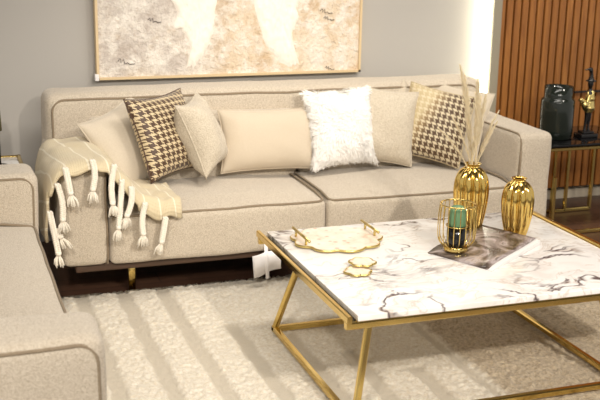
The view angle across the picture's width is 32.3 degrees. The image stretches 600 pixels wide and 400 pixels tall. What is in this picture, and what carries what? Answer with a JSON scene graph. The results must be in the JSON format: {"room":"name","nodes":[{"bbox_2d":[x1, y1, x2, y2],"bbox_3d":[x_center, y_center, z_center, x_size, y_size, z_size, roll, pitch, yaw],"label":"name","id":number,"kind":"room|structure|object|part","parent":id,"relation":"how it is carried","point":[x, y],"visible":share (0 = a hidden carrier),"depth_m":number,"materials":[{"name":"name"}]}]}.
{"room":"living room","nodes":[
{"label":"living room","id":0,"kind":"room"},
{"bbox_2d":[0,0,485,241],"bbox_3d":[-1.541,-1.238,4.896,5.415,3.000,0.150,-4,16,-19],"label":"wall","id":1,"kind":"structure","parent":0,"point":[45,44],"depth_m":5.17,"materials":[{"name":"grey paint"}]},
{"bbox_2d":[93,0,362,80],"bbox_3d":[-0.343,-1.090,5.251,1.415,0.929,0.056,-4,16,-19],"label":"painting","id":2,"kind":"object","parent":1,"relation":"attached to","point":[134,39],"visible":1,"depth_m":5.29,"materials":[{"name":"paint"}]},
{"bbox_2d":[41,195,599,297],"bbox_3d":[0.722,0.958,2.748,8.000,0.050,6.450,-4,16,-19],"label":"floor","id":3,"kind":"structure","parent":0,"point":[69,282],"depth_m":4.87,"materials":[{"name":"brown wood"}]},
{"bbox_2d":[1,154,23,163],"bbox_3d":[-1.467,0.087,4.787,0.400,0.500,0.400,-4,16,-19],"label":"end table","id":4,"kind":"object","parent":3,"relation":"on","point":[8,159],"visible":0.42,"depth_m":4.88,"materials":[{"name":"white stone"}]},
{"bbox_2d":[0,115,5,164],"bbox_3d":[-1.383,-0.292,4.692,0.110,0.296,0.110,-4,16,-19],"label":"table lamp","id":5,"kind":"object","parent":4,"relation":"on","point":[0,115],"visible":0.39,"depth_m":4.72,"materials":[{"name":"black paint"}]},
{"bbox_2d":[41,74,551,290],"bbox_3d":[-0.021,-0.123,5.043,2.353,0.822,0.855,-4,16,-19],"label":"sofa","id":6,"kind":"object","parent":3,"relation":"on","point":[222,214],"visible":0.42,"depth_m":4.80,"materials":[{"name":"beige fabric"}]},
{"bbox_3d":[-1.019,-0.013,4.662,0.207,0.433,0.736,-4,16,-19],"label":"arm","id":7,"kind":"part","parent":6,"relation":"part of","materials":[{"name":"fabric"}]},
{"bbox_2d":[35,136,181,267],"bbox_3d":[-0.847,-0.024,4.532,0.572,0.442,0.599,-4,16,-19],"label":"throw blanket","id":8,"kind":"object","parent":6,"relation":"on","point":[69,157],"visible":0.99,"depth_m":4.32,"materials":[{"name":"beige fabric"}]},
{"bbox_2d":[77,98,148,194],"bbox_3d":[-0.799,-0.244,4.773,0.216,0.449,0.472,9,17,26],"label":"throw pillow","id":9,"kind":"object","parent":6,"relation":"on","point":[112,131],"visible":0.49,"depth_m":4.66,"materials":[{"name":"fabric"}]},
{"bbox_2d":[123,88,192,183],"bbox_3d":[-0.615,-0.302,4.769,0.206,0.367,0.415,10,17,29],"label":"throw pillow","id":10,"kind":"object","parent":6,"relation":"on","point":[163,152],"visible":0.8,"depth_m":4.64,"materials":[{"name":"fabric"}]},
{"bbox_3d":[-0.028,0.125,5.109,2.220,0.040,0.740,-4,16,-19],"label":"rail","id":11,"kind":"part","parent":6,"relation":"part of","materials":[{"name":"brown wood"}]},
{"bbox_2d":[88,108,295,184],"bbox_3d":[-0.503,-0.256,4.988,1.020,0.340,0.171,-4,16,-19],"label":"cushion","id":12,"kind":"object","parent":6,"relation":"on","point":[190,173],"depth_m":4.97,"materials":[{"name":"fabric"}]},
{"bbox_2d":[174,91,227,178],"bbox_3d":[-0.458,-0.303,4.803,0.236,0.359,0.270,2,15,3],"label":"throw pillow","id":13,"kind":"object","parent":6,"relation":"on","point":[203,139],"visible":0.98,"depth_m":4.71,"materials":[{"name":"beige fabric"}]},
{"bbox_2d":[106,174,324,263],"bbox_3d":[-0.455,0.041,4.859,0.991,0.249,0.720,-4,16,-19],"label":"seat cushion","id":14,"kind":"object","parent":6,"relation":"on","point":[222,214],"depth_m":4.58,"materials":[{"name":"fabric"}]},
{"bbox_3d":[-0.145,-0.275,5.280,2.262,0.655,0.262,-4,16,-19],"label":"backrest","id":15,"kind":"part","parent":6,"relation":"part of","materials":[{"name":"fabric"}]},
{"bbox_2d":[217,107,311,173],"bbox_3d":[-0.150,-0.291,4.991,0.506,0.306,0.166,-4,16,-19],"label":"throw pillow","id":16,"kind":"object","parent":6,"relation":"on","point":[255,139],"visible":0.86,"depth_m":4.92,"materials":[{"name":"fabric"}]},
{"bbox_2d":[252,244,280,278],"bbox_3d":[-0.150,0.275,4.625,0.132,0.163,0.023,-4,16,-19],"label":"price tag","id":17,"kind":"object","parent":6,"relation":"hanging from","point":[267,261],"visible":0.79,"depth_m":4.62,"materials":[{"name":"white"}]},
{"bbox_2d":[298,84,378,171],"bbox_3d":[0.195,-0.354,5.081,0.411,0.414,0.213,-4,16,-19],"label":"throw pillow","id":18,"kind":"object","parent":6,"relation":"on","point":[341,130],"visible":1,"depth_m":5.02,"materials":[{"name":"white fur"}]},
{"bbox_2d":[296,107,462,171],"bbox_3d":[0.424,-0.327,5.303,0.945,0.346,0.172,-4,16,-19],"label":"cushion","id":19,"kind":"object","parent":6,"relation":"on","point":[415,159],"depth_m":5.22,"materials":[{"name":"fabric"}]},
{"bbox_2d":[361,86,418,166],"bbox_3d":[0.431,-0.367,5.179,0.340,0.396,0.180,-2,15,-11],"label":"throw pillow","id":20,"kind":"object","parent":6,"relation":"on","point":[393,112],"visible":0.72,"depth_m":5.12,"materials":[{"name":"beige fabric"}]},
{"bbox_2d":[291,163,506,226],"bbox_3d":[0.471,-0.027,5.176,0.982,0.248,0.717,-4,16,-19],"label":"seat cushion","id":21,"kind":"object","parent":6,"relation":"on","point":[349,194],"depth_m":4.88,"materials":[{"name":"fabric"}]},
{"bbox_2d":[398,80,409,91],"bbox_3d":[0.538,-0.418,5.335,0.403,0.399,0.070,-4,16,-19],"label":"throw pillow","id":22,"kind":"object","parent":6,"relation":"on","point":[404,83],"visible":0.12,"depth_m":5.30,"materials":[{"name":"fabric"}]},
{"bbox_2d":[409,81,476,168],"bbox_3d":[0.678,-0.378,5.215,0.404,0.412,0.193,4,15,11],"label":"throw pillow","id":23,"kind":"object","parent":6,"relation":"on","point":[434,109],"visible":0.64,"depth_m":5.16,"materials":[{"name":"fabric"}]},
{"bbox_2d":[438,84,494,162],"bbox_3d":[0.798,-0.394,5.342,0.376,0.398,0.170,9,17,26],"label":"throw pillow","id":24,"kind":"object","parent":6,"relation":"on","point":[445,88],"visible":0.29,"depth_m":5.26,"materials":[{"name":"fabric"}]},
{"bbox_3d":[1.014,-0.184,5.350,0.191,0.478,0.737,-4,16,-19],"label":"arm","id":25,"kind":"part","parent":6,"relation":"part of","materials":[{"name":"fabric"}]},
{"bbox_2d":[61,274,599,399],"bbox_3d":[0.192,0.654,3.706,3.068,0.022,2.396,-4,16,-19],"label":"area rug","id":26,"kind":"object","parent":3,"relation":"on","point":[210,340],"visible":0.52,"depth_m":3.99,"materials":[{"name":"beige carpet"}]},
{"bbox_2d":[0,163,106,399],"bbox_3d":[-1.264,0.317,3.321,0.999,0.786,1.986,-4,16,-19],"label":"armchair","id":27,"kind":"object","parent":26,"relation":"on","point":[48,352],"visible":1,"depth_m":2.59,"materials":[{"name":"beige fabric"}]},
{"bbox_3d":[-1.494,0.112,4.141,0.875,0.449,0.238,-4,16,-19],"label":"arm","id":28,"kind":"part","parent":27,"relation":"part of","materials":[{"name":"fabric"}]},
{"bbox_2d":[0,227,63,317],"bbox_3d":[-1.167,0.413,3.379,0.764,0.276,1.541,-4,16,-19],"label":"seat cushion","id":29,"kind":"object","parent":27,"relation":"on","point":[28,287],"depth_m":3.50,"materials":[{"name":"fabric"}]},
{"bbox_3d":[-0.920,0.549,2.548,0.873,0.449,0.236,-4,16,-19],"label":"arm","id":30,"kind":"part","parent":27,"relation":"part of","materials":[{"name":"fabric"}]},
{"bbox_2d":[256,211,599,399],"bbox_3d":[0.565,0.386,3.927,1.231,0.394,0.978,-4,16,-19],"label":"coffee table","id":31,"kind":"object","parent":26,"relation":"on","point":[407,283],"visible":0.77,"depth_m":3.65,"materials":[{"name":"white stone"}]},
{"bbox_3d":[-0.044,0.357,4.035,0.166,0.351,0.022,15,20,42],"label":"leg","id":32,"kind":"part","parent":31,"relation":"part of","materials":[{"name":"gold metal"}]},
{"bbox_3d":[0.012,0.266,3.696,0.019,0.012,0.940,-4,16,-19],"label":"shadow gap rail","id":33,"kind":"part","parent":31,"relation":"part of","materials":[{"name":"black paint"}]},
{"bbox_2d":[290,219,382,252],"bbox_3d":[0.147,0.138,3.997,0.363,0.040,0.326,-4,16,-19],"label":"serving tray","id":34,"kind":"object","parent":31,"relation":"on","point":[330,239],"visible":1,"depth_m":3.99,"materials":[{"name":"beige stone"}]},
{"bbox_3d":[0.004,0.142,3.958,0.011,0.033,0.191,-4,16,-19],"label":"handle","id":35,"kind":"part","parent":34,"relation":"part of","materials":[{"name":"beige metal"}]},
{"bbox_3d":[0.274,0.114,4.081,0.011,0.033,0.171,-4,16,-19],"label":"handle","id":36,"kind":"part","parent":34,"relation":"part of","materials":[{"name":"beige metal"}]},
{"bbox_2d":[343,267,371,276],"bbox_3d":[0.203,0.251,3.646,0.105,0.008,0.100,-4,16,-19],"label":"coaster","id":37,"kind":"object","parent":31,"relation":"on","point":[352,271],"visible":1,"depth_m":3.63,"materials":[{"name":"beige stone"}]},
{"bbox_2d":[348,257,376,266],"bbox_3d":[0.223,0.222,3.711,0.099,0.008,0.105,-4,16,-19],"label":"coaster","id":38,"kind":"object","parent":31,"relation":"on","point":[356,261],"visible":1,"depth_m":3.70,"materials":[{"name":"beige stone"}]},
{"bbox_3d":[0.201,0.543,3.357,0.026,0.348,0.107,11,18,32],"label":"leg","id":39,"kind":"part","parent":31,"relation":"part of","materials":[{"name":"gold metal"}]},
{"bbox_3d":[0.568,0.220,3.883,1.231,0.052,0.978,-4,16,-19],"label":"frame","id":40,"kind":"part","parent":31,"relation":"part of","materials":[{"name":"gold metal"}]},
{"bbox_3d":[0.526,0.580,3.916,1.058,0.023,0.858,-4,16,-19],"label":"floor frame","id":41,"kind":"part","parent":31,"relation":"part of","materials":[{"name":"gold metal"}]},
{"bbox_2d":[453,161,488,230],"bbox_3d":[0.685,-0.014,4.158,0.141,0.276,0.142,-4,16,-19],"label":"vase","id":42,"kind":"object","parent":31,"relation":"on","point":[471,183],"visible":0.78,"depth_m":4.10,"materials":[{"name":"gold metal"}]},
{"bbox_2d":[437,127,467,167],"bbox_3d":[0.607,-0.179,4.057,0.197,0.236,0.019,-8,18,-31],"label":"dried grass","id":43,"kind":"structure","parent":42,"relation":"in","point":[450,139],"depth_m":4.05,"materials":[{"name":"beige plant"}]},
{"bbox_2d":[451,115,470,164],"bbox_3d":[0.639,-0.204,4.077,0.126,0.274,0.023,-4,16,-19],"label":"dried grass","id":44,"kind":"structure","parent":42,"relation":"in","point":[456,125],"depth_m":4.06,"materials":[{"name":"beige plant"}]},
{"bbox_2d":[459,64,472,163],"bbox_3d":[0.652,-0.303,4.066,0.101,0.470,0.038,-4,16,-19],"label":"dried grass","id":45,"kind":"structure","parent":42,"relation":"in","point":[465,93],"depth_m":4.03,"materials":[{"name":"beige plant"}]},
{"bbox_2d":[465,104,472,164],"bbox_3d":[0.663,-0.226,4.067,0.096,0.322,0.033,-14,21,-43],"label":"dried grass","id":46,"kind":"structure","parent":42,"relation":"in","point":[469,134],"depth_m":4.05,"materials":[{"name":"beige plant"}]},
{"bbox_2d":[471,116,478,164],"bbox_3d":[0.681,-0.199,4.062,0.036,0.273,0.066,-4,16,-19],"label":"dried grass","id":47,"kind":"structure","parent":42,"relation":"in","point":[476,123],"depth_m":4.05,"materials":[{"name":"beige plant"}]},
{"bbox_2d":[473,78,481,164],"bbox_3d":[0.693,-0.277,4.089,0.044,0.410,0.046,-4,16,-19],"label":"dried grass","id":48,"kind":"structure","parent":42,"relation":"in","point":[477,110],"depth_m":4.06,"materials":[{"name":"beige plant"}]},
{"bbox_2d":[474,92,487,164],"bbox_3d":[0.710,-0.249,4.089,0.043,0.356,0.041,3,15,7],"label":"dried grass","id":49,"kind":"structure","parent":42,"relation":"in","point":[482,108],"depth_m":4.07,"materials":[{"name":"beige plant"}]},
{"bbox_2d":[477,120,497,164],"bbox_3d":[0.729,-0.194,4.085,0.092,0.252,0.026,10,17,29],"label":"dried grass","id":50,"kind":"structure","parent":42,"relation":"in","point":[486,140],"depth_m":4.07,"materials":[{"name":"beige plant"}]},
{"bbox_2d":[476,110,499,163],"bbox_3d":[0.737,-0.219,4.117,0.099,0.286,0.024,1,15,0],"label":"dried grass","id":51,"kind":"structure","parent":42,"relation":"in","point":[494,118],"depth_m":4.10,"materials":[{"name":"beige plant"}]},
{"bbox_2d":[428,225,539,271],"bbox_3d":[0.703,0.175,3.942,0.284,0.021,0.457,12,18,34],"label":"magazine","id":52,"kind":"object","parent":31,"relation":"on","point":[492,248],"visible":0.85,"depth_m":3.90,"materials":[{"name":"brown paper"}]},
{"bbox_2d":[437,199,476,253],"bbox_3d":[0.583,0.099,3.856,0.145,0.181,0.145,-4,16,-19],"label":"candle holder","id":53,"kind":"object","parent":52,"relation":"on","point":[447,248],"visible":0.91,"depth_m":3.83,"materials":[{"name":"gold metal"}]},
{"bbox_2d":[446,205,466,247],"bbox_3d":[0.583,0.093,3.855,0.072,0.155,0.072,-4,16,-19],"label":"candle cup","id":54,"kind":"object","parent":53,"relation":"in","point":[452,211],"visible":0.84,"depth_m":3.83,"materials":[{"name":"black glass"}]},
{"bbox_2d":[448,205,465,226],"bbox_3d":[0.584,0.088,3.854,0.066,0.145,0.066,-4,16,-19],"label":"candle","id":55,"kind":"object","parent":54,"relation":"on","point":[452,211],"depth_m":3.82,"materials":[{"name":"green wax"}]},
{"bbox_2d":[501,176,534,234],"bbox_3d":[0.861,0.024,4.112,0.129,0.233,0.129,-4,16,-19],"label":"vase","id":56,"kind":"object","parent":31,"relation":"on","point":[517,199],"visible":0.9,"depth_m":4.07,"materials":[{"name":"gold metal"}]},
{"bbox_2d":[538,125,599,232],"bbox_3d":[1.473,-0.114,5.728,0.625,0.498,0.450,-4,16,-19],"label":"side table","id":57,"kind":"object","parent":3,"relation":"on","point":[575,143],"visible":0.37,"depth_m":5.79,"materials":[{"name":"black metal"}]},
{"bbox_2d":[539,84,574,140],"bbox_3d":[1.375,-0.471,5.551,0.180,0.280,0.180,-4,16,-19],"label":"glass vase","id":58,"kind":"object","parent":57,"relation":"on","point":[557,106],"visible":0.9,"depth_m":5.48,"materials":[{"name":"grey glass"}]},
{"bbox_3d":[1.503,-0.155,5.942,0.085,0.468,0.020,-4,16,-19],"label":"leg","id":59,"kind":"part","parent":57,"relation":"part of","materials":[{"name":"gold metal"}]},
{"bbox_3d":[1.475,-0.348,5.664,0.620,0.012,0.450,-4,16,-19],"label":"glass","id":60,"kind":"part","parent":57,"relation":"part of","materials":[{"name":"black glass"}]},
{"bbox_3d":[1.474,-0.331,5.669,0.610,0.020,0.450,-4,16,-19],"label":"frame","id":61,"kind":"part","parent":57,"relation":"part of","materials":[{"name":"gold metal"}]},
{"bbox_3d":[1.617,-0.165,5.986,0.180,0.468,0.020,-4,16,-19],"label":"leg","id":62,"kind":"part","parent":57,"relation":"part of","materials":[{"name":"gold metal"}]},
{"bbox_2d":[573,67,597,137],"bbox_3d":[1.538,-0.522,5.567,0.135,0.377,0.092,-4,16,-19],"label":"figurine","id":63,"kind":"object","parent":57,"relation":"on","point":[587,104],"visible":1,"depth_m":5.56,"materials":[{"name":"black paint"}]},
{"bbox_2d":[495,0,599,187],"bbox_3d":[2.265,-1.536,6.068,2.462,2.900,0.070,-4,16,-19],"label":"wall slats","id":64,"kind":"structure","parent":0,"point":[543,42],"depth_m":5.93,"materials":[{"name":"orange wood"}]},
{"bbox_2d":[573,90,599,92],"bbox_3d":[2.542,-0.698,6.350,2.015,0.009,0.018,-4,16,-19],"label":"trim","id":65,"kind":"structure","parent":64,"relation":"attached to","point":[582,91],"depth_m":6.04,"materials":[{"name":"black paint"}]},
{"bbox_3d":[2.215,-1.532,6.243,2.585,3.000,0.120,-4,16,-19],"label":"wall","id":66,"kind":"structure","parent":0,"visible":0},
{"bbox_2d":[480,0,492,92],"bbox_3d":[1.050,-1.418,5.645,0.014,2.950,0.050,-4,16,-19],"label":"trim","id":67,"kind":"structure","parent":66,"relation":"attached to","point":[488,6],"depth_m":5.79,"materials":[{"name":"white"}]},
{"bbox_2d":[487,0,502,112],"bbox_3d":[1.067,-1.407,5.698,0.050,3.000,0.180,-4,16,-19],"label":"trim","id":68,"kind":"structure","parent":66,"relation":"attached to","point":[497,5],"depth_m":5.76,"materials":[{"name":"beige paint"}]},
{"bbox_2d":[547,185,599,198],"bbox_3d":[2.257,-0.092,6.563,2.500,0.055,0.044,-4,16,-19],"label":"baseboard","id":69,"kind":"structure","parent":66,"relation":"attached to","point":[576,191],"depth_m":6.35,"materials":[{"name":"beige"}]}
]}

